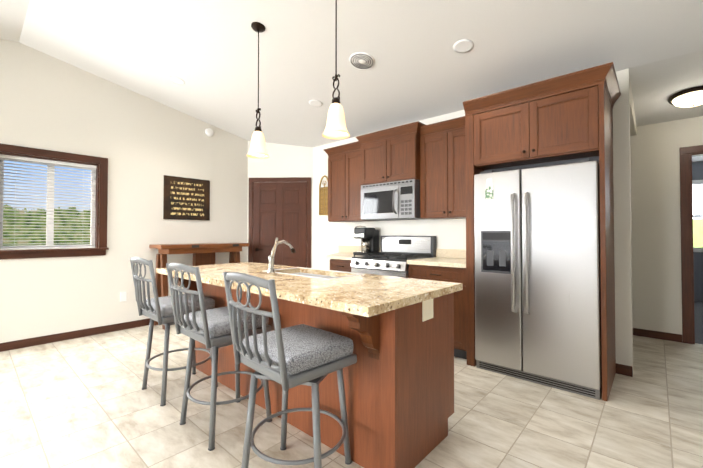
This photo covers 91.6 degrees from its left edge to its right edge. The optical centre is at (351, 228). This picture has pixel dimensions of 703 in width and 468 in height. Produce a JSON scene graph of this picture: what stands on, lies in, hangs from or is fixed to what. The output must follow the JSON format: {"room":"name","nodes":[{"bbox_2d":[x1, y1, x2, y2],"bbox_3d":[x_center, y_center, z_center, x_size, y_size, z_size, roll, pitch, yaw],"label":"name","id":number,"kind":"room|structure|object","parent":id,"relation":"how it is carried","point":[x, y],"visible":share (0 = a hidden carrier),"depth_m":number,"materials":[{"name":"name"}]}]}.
{"room":"kitchen","nodes":[
{"label":"kitchen","id":0,"kind":"room"},
{"bbox_2d":[0,325,702,467],"bbox_3d":[-1.062,1.224,0.179,8.370,0.060,11.680,-1,-1,42],"label":"floor","id":1,"kind":"structure","parent":0,"point":[85,402],"depth_m":2.22,"materials":[{"name":"tile"}]},
{"bbox_2d":[130,257,217,405],"bbox_3d":[-1.351,0.721,2.622,0.459,1.024,0.540,-1,-1,42],"label":"stool","id":2,"kind":"object","parent":1,"relation":"on","point":[159,310],"visible":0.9,"depth_m":2.45,"materials":[{"name":"silver metal"}]},
{"bbox_2d":[149,243,248,329],"bbox_3d":[-2.085,0.743,4.783,0.420,1.050,1.220,-1,-1,42],"label":"pub table","id":3,"kind":"object","parent":1,"relation":"on","point":[203,253],"visible":0.46,"depth_m":4.53,"materials":[{"name":"brown wood"}]},
{"bbox_2d":[166,263,271,450],"bbox_3d":[-0.817,0.713,2.139,0.459,1.024,0.540,-1,-1,42],"label":"stool","id":4,"kind":"object","parent":1,"relation":"on","point":[209,328],"visible":0.9,"depth_m":1.98,"materials":[{"name":"silver metal"}]},
{"bbox_2d":[223,271,356,467],"bbox_3d":[-0.269,0.705,1.649,0.538,1.024,0.579,-1,-1,42],"label":"stool","id":5,"kind":"object","parent":1,"relation":"on","point":[287,358],"visible":1,"depth_m":1.52,"materials":[{"name":"silver metal"}]},
{"bbox_2d":[164,274,459,467],"bbox_3d":[-0.483,0.807,2.523,2.249,0.850,0.830,-1,-1,42],"label":"kitchen island","id":6,"kind":"object","parent":1,"relation":"on","point":[398,376],"depth_m":1.81,"materials":[{"name":"brown wood"}]},
{"bbox_2d":[156,262,462,317],"bbox_3d":[-0.509,0.361,2.520,2.360,0.040,0.910,-1,-1,42],"label":"island countertop","id":7,"kind":"structure","parent":6,"relation":"on","point":[362,295],"depth_m":1.95,"materials":[{"name":"beige stone"}]},
{"bbox_2d":[267,238,295,273],"bbox_3d":[-0.519,0.207,2.658,0.125,0.272,0.259,-1,-1,42],"label":"faucet","id":8,"kind":"object","parent":7,"relation":"on","point":[271,270],"visible":1,"depth_m":2.59,"materials":[{"name":"silver metal"}]},
{"bbox_2d":[288,270,339,277],"bbox_3d":[-0.307,0.452,2.640,0.698,0.162,0.338,-1,-1,42],"label":"sink","id":9,"kind":"object","parent":7,"relation":"in","point":[289,271],"depth_m":2.83,"materials":[{"name":"silver metal"}]},
{"bbox_2d":[326,257,352,271],"bbox_3d":[0.077,0.824,4.450,0.398,0.875,0.632,-1,-1,42],"label":"base cabinet","id":10,"kind":"object","parent":1,"relation":"on","point":[334,265],"depth_m":4.22,"materials":[{"name":"brown wood"}]},
{"bbox_2d":[326,253,358,260],"bbox_3d":[-0.091,0.369,4.590,0.828,0.040,0.657,-1,-1,42],"label":"countertop","id":11,"kind":"structure","parent":10,"relation":"on","point":[336,256],"depth_m":4.29,"materials":[{"name":"beige stone"}]},
{"bbox_2d":[353,226,378,254],"bbox_3d":[0.196,0.157,4.540,0.210,0.382,0.300,-1,-1,42],"label":"coffee maker","id":12,"kind":"object","parent":11,"relation":"on","point":[369,237],"visible":0.9,"depth_m":4.48,"materials":[{"name":"black plastic"}]},
{"bbox_2d":[350,236,435,277],"bbox_3d":[0.479,0.673,4.024,0.760,1.165,0.734,-1,-1,42],"label":"range","id":13,"kind":"object","parent":1,"relation":"on","point":[394,255],"visible":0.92,"depth_m":4.00,"materials":[{"name":"grey metal"}]},
{"bbox_2d":[408,265,466,358],"bbox_3d":[1.039,0.810,3.592,0.636,0.875,0.632,-1,-1,42],"label":"base cabinet","id":14,"kind":"object","parent":1,"relation":"on","point":[427,272],"depth_m":3.23,"materials":[{"name":"brown wood"}]},
{"bbox_2d":[407,257,465,268],"bbox_3d":[1.030,0.353,3.591,0.639,0.040,0.657,-1,-1,42],"label":"countertop","id":15,"kind":"structure","parent":14,"relation":"on","point":[450,262],"depth_m":3.42,"materials":[{"name":"beige stone"}]},
{"bbox_2d":[474,159,601,399],"bbox_3d":[1.630,0.369,2.968,0.901,1.738,0.734,-1,-1,42],"label":"fridge","id":16,"kind":"object","parent":1,"relation":"on","point":[537,282],"visible":1,"depth_m":2.69,"materials":[{"name":"grey metal"}]},
{"bbox_2d":[463,62,620,400],"bbox_3d":[1.655,0.045,2.993,1.089,2.387,0.726,-1,-1,42],"label":"tall cabinet","id":17,"kind":"object","parent":1,"relation":"on","point":[564,119],"visible":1,"depth_m":2.73,"materials":[{"name":"brown wood"}]},
{"bbox_2d":[0,39,702,366],"bbox_3d":[0.042,-0.511,1.447,8.370,3.450,15.000,-1,-1,42],"label":"wall","id":18,"kind":"structure","parent":0,"point":[144,145],"depth_m":4.00,"materials":[{"name":"paint"}]},
{"bbox_2d":[0,143,108,259],"bbox_3d":[-3.330,-0.266,3.792,0.180,1.174,1.037,-1,-1,42],"label":"window","id":19,"kind":"structure","parent":18,"relation":"in","point":[100,204],"depth_m":3.85,"materials":[{"name":"brown wood"}]},
{"bbox_2d":[0,154,96,249],"bbox_3d":[-3.337,-0.263,3.799,0.040,0.978,0.809,-1,-1,42],"label":"window blinds","id":20,"kind":"object","parent":19,"relation":"attached to","point":[48,162],"visible":0.92,"depth_m":3.76,"materials":[{"name":"white plastic"}]},
{"bbox_2d":[0,318,149,351],"bbox_3d":[-4.794,1.181,2.047,0.013,0.085,9.302,-1,-1,42],"label":"baseboard","id":21,"kind":"structure","parent":18,"relation":"attached to","point":[6,346],"depth_m":3.86,"materials":[{"name":"brown wood"}]},
{"bbox_2d":[120,292,126,301],"bbox_3d":[-2.837,0.852,4.252,0.007,0.115,0.070,-1,-1,42],"label":"outlet","id":22,"kind":"object","parent":18,"relation":"attached to","point":[123,296],"visible":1,"depth_m":4.25,"materials":[{"name":"white plastic"}]},
{"bbox_2d":[163,175,209,219],"bbox_3d":[-2.319,-0.416,4.844,0.018,0.592,0.632,-1,-1,42],"label":"wall sign","id":23,"kind":"object","parent":18,"relation":"attached to","point":[186,198],"visible":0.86,"depth_m":4.82,"materials":[{"name":"paint"}]},
{"bbox_2d":[205,128,213,136],"bbox_3d":[-2.110,-1.428,5.085,0.034,0.124,0.124,-1,-1,42],"label":"smoke detector","id":24,"kind":"object","parent":18,"relation":"attached to","point":[209,132],"visible":1,"depth_m":5.07,"materials":[{"name":"white plastic"}]},
{"bbox_2d":[248,177,310,267],"bbox_3d":[-1.161,0.229,5.503,1.020,2.100,0.063,0,-1,2],"label":"pantry door","id":25,"kind":"structure","parent":18,"relation":"in","point":[280,208],"depth_m":5.53,"materials":[{"name":"brown wood"}]},
{"bbox_2d":[319,175,327,214],"bbox_3d":[-0.424,-0.514,5.329,0.232,0.622,0.022,-1,-1,42],"label":"ornament","id":26,"kind":"object","parent":18,"relation":"attached to","point":[323,200],"visible":0.94,"depth_m":5.35,"materials":[{"name":"beige wicker"}]},
{"bbox_2d":[327,140,374,221],"bbox_3d":[0.023,-0.599,4.725,0.672,1.011,0.327,-1,-1,42],"label":"upper cabinet","id":27,"kind":"object","parent":18,"relation":"attached to","point":[344,192],"depth_m":4.62,"materials":[{"name":"brown wood"}]},
{"bbox_2d":[359,124,422,187],"bbox_3d":[0.548,-0.845,4.207,0.799,0.606,0.407,-1,-1,42],"label":"upper cabinet","id":28,"kind":"object","parent":18,"relation":"attached to","point":[392,154],"depth_m":4.02,"materials":[{"name":"brown wood"}]},
{"bbox_2d":[361,179,420,220],"bbox_3d":[0.523,-0.324,4.170,0.784,0.432,0.482,-1,-1,42],"label":"microwave","id":29,"kind":"object","parent":28,"relation":"attached to","point":[394,200],"visible":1,"depth_m":3.99,"materials":[{"name":"grey metal"}]},
{"bbox_2d":[338,245,465,256],"bbox_3d":[0.645,0.296,4.361,2.236,0.099,0.020,-1,-1,42],"label":"backsplash","id":30,"kind":"structure","parent":18,"relation":"attached to","point":[341,249],"depth_m":3.99,"materials":[{"name":"beige stone"}]},
{"bbox_2d":[419,116,465,219],"bbox_3d":[1.127,-0.615,3.741,0.672,1.011,0.327,-1,-1,42],"label":"upper cabinet","id":31,"kind":"object","parent":18,"relation":"attached to","point":[431,158],"depth_m":3.66,"materials":[{"name":"brown wood"}]},
{"bbox_2d":[616,363,632,373],"bbox_3d":[1.526,1.208,3.723,2.381,0.085,0.013,-1,-1,42],"label":"baseboard","id":32,"kind":"structure","parent":18,"relation":"attached to","point":[622,369],"depth_m":2.88,"materials":[{"name":"brown wood"}]},
{"bbox_2d":[633,328,681,342],"bbox_3d":[2.596,1.223,4.653,2.741,0.085,0.013,-1,-1,42],"label":"baseboard","id":33,"kind":"structure","parent":18,"relation":"attached to","point":[637,332],"depth_m":3.87,"materials":[{"name":"brown wood"}]},
{"bbox_2d":[679,145,702,343],"bbox_3d":[4.013,0.177,3.472,0.966,2.138,0.125,-1,-1,42],"label":"door frame","id":34,"kind":"structure","parent":18,"relation":"attached to","point":[687,154],"depth_m":3.71,"materials":[{"name":"brown wood"}]},
{"bbox_2d":[692,180,702,251],"bbox_3d":[6.313,-0.118,5.697,1.630,1.600,0.098,-1,-1,42],"label":"bedroom window","id":35,"kind":"structure","parent":18,"relation":"in","point":[697,190],"depth_m":5.97,"materials":[{"name":"white"}]},
{"bbox_2d":[0,0,702,161],"bbox_3d":[0.042,-1.757,1.467,8.370,1.057,15.000,-1,-1,42],"label":"ceiling","id":36,"kind":"structure","parent":0,"point":[206,51],"depth_m":3.11,"materials":[{"name":"paint"}]},
{"bbox_2d":[169,76,184,84],"bbox_3d":[-2.021,-1.710,3.964,0.164,0.006,0.164,-1,-12,42],"label":"recessed light","id":37,"kind":"object","parent":36,"relation":"in","point":[176,80],"visible":1,"depth_m":3.96,"materials":[{"name":"white plastic"}]},
{"bbox_2d":[247,22,268,158],"bbox_3d":[-0.796,-1.174,2.921,0.188,1.122,0.188,-1,-1,42],"label":"pendant light","id":38,"kind":"object","parent":36,"relation":"hanging from","point":[257,150],"visible":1,"depth_m":2.89,"materials":[{"name":"white glass"}]},
{"bbox_2d":[309,100,321,106],"bbox_3d":[-0.430,-1.498,4.104,0.164,0.006,0.164,-1,-12,42],"label":"recessed light","id":39,"kind":"object","parent":36,"relation":"in","point":[315,103],"visible":1,"depth_m":4.10,"materials":[{"name":"white plastic"}]},
{"bbox_2d":[322,0,349,138],"bbox_3d":[-0.104,-1.183,2.304,0.188,1.122,0.188,-1,-1,42],"label":"pendant light","id":40,"kind":"object","parent":36,"relation":"hanging from","point":[335,128],"visible":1,"depth_m":2.27,"materials":[{"name":"white glass"}]},
{"bbox_2d":[349,52,374,68],"bbox_3d":[0.098,-1.566,3.206,0.240,0.014,0.240,-1,-11,42],"label":"ceiling vent","id":41,"kind":"object","parent":36,"relation":"in","point":[362,60],"visible":1,"depth_m":3.19,"materials":[{"name":"white plastic"}]},
{"bbox_2d":[453,39,473,52],"bbox_3d":[0.938,-1.521,2.862,0.164,0.006,0.164,-1,-12,42],"label":"recessed light","id":42,"kind":"object","parent":36,"relation":"in","point":[463,46],"visible":1,"depth_m":2.86,"materials":[{"name":"white plastic"}]},
{"bbox_2d":[668,86,702,106],"bbox_3d":[3.236,-1.212,3.236,0.360,0.112,0.360,-1,-6,42],"label":"flush ceiling light","id":43,"kind":"object","parent":36,"relation":"attached to","point":[691,97],"visible":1,"depth_m":3.19,"materials":[{"name":"white glass"}]},
{"bbox_2d":[694,301,702,343],"bbox_3d":[5.148,1.294,4.690,4.300,0.064,3.320,-1,-1,42],"label":"floor","id":44,"kind":"structure","parent":0,"point":[698,313],"depth_m":4.62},
{"label":"outside","id":45,"kind":"structure","parent":0,"visible":0},
{"bbox_2d":[3,160,90,249],"bbox_3d":[-25.292,-11.449,22.594,0.100,38.000,90.000,-1,-1,42],"label":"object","id":46,"kind":"structure","parent":45,"point":[9,239],"depth_m":25.16,"materials":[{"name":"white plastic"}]}
]}

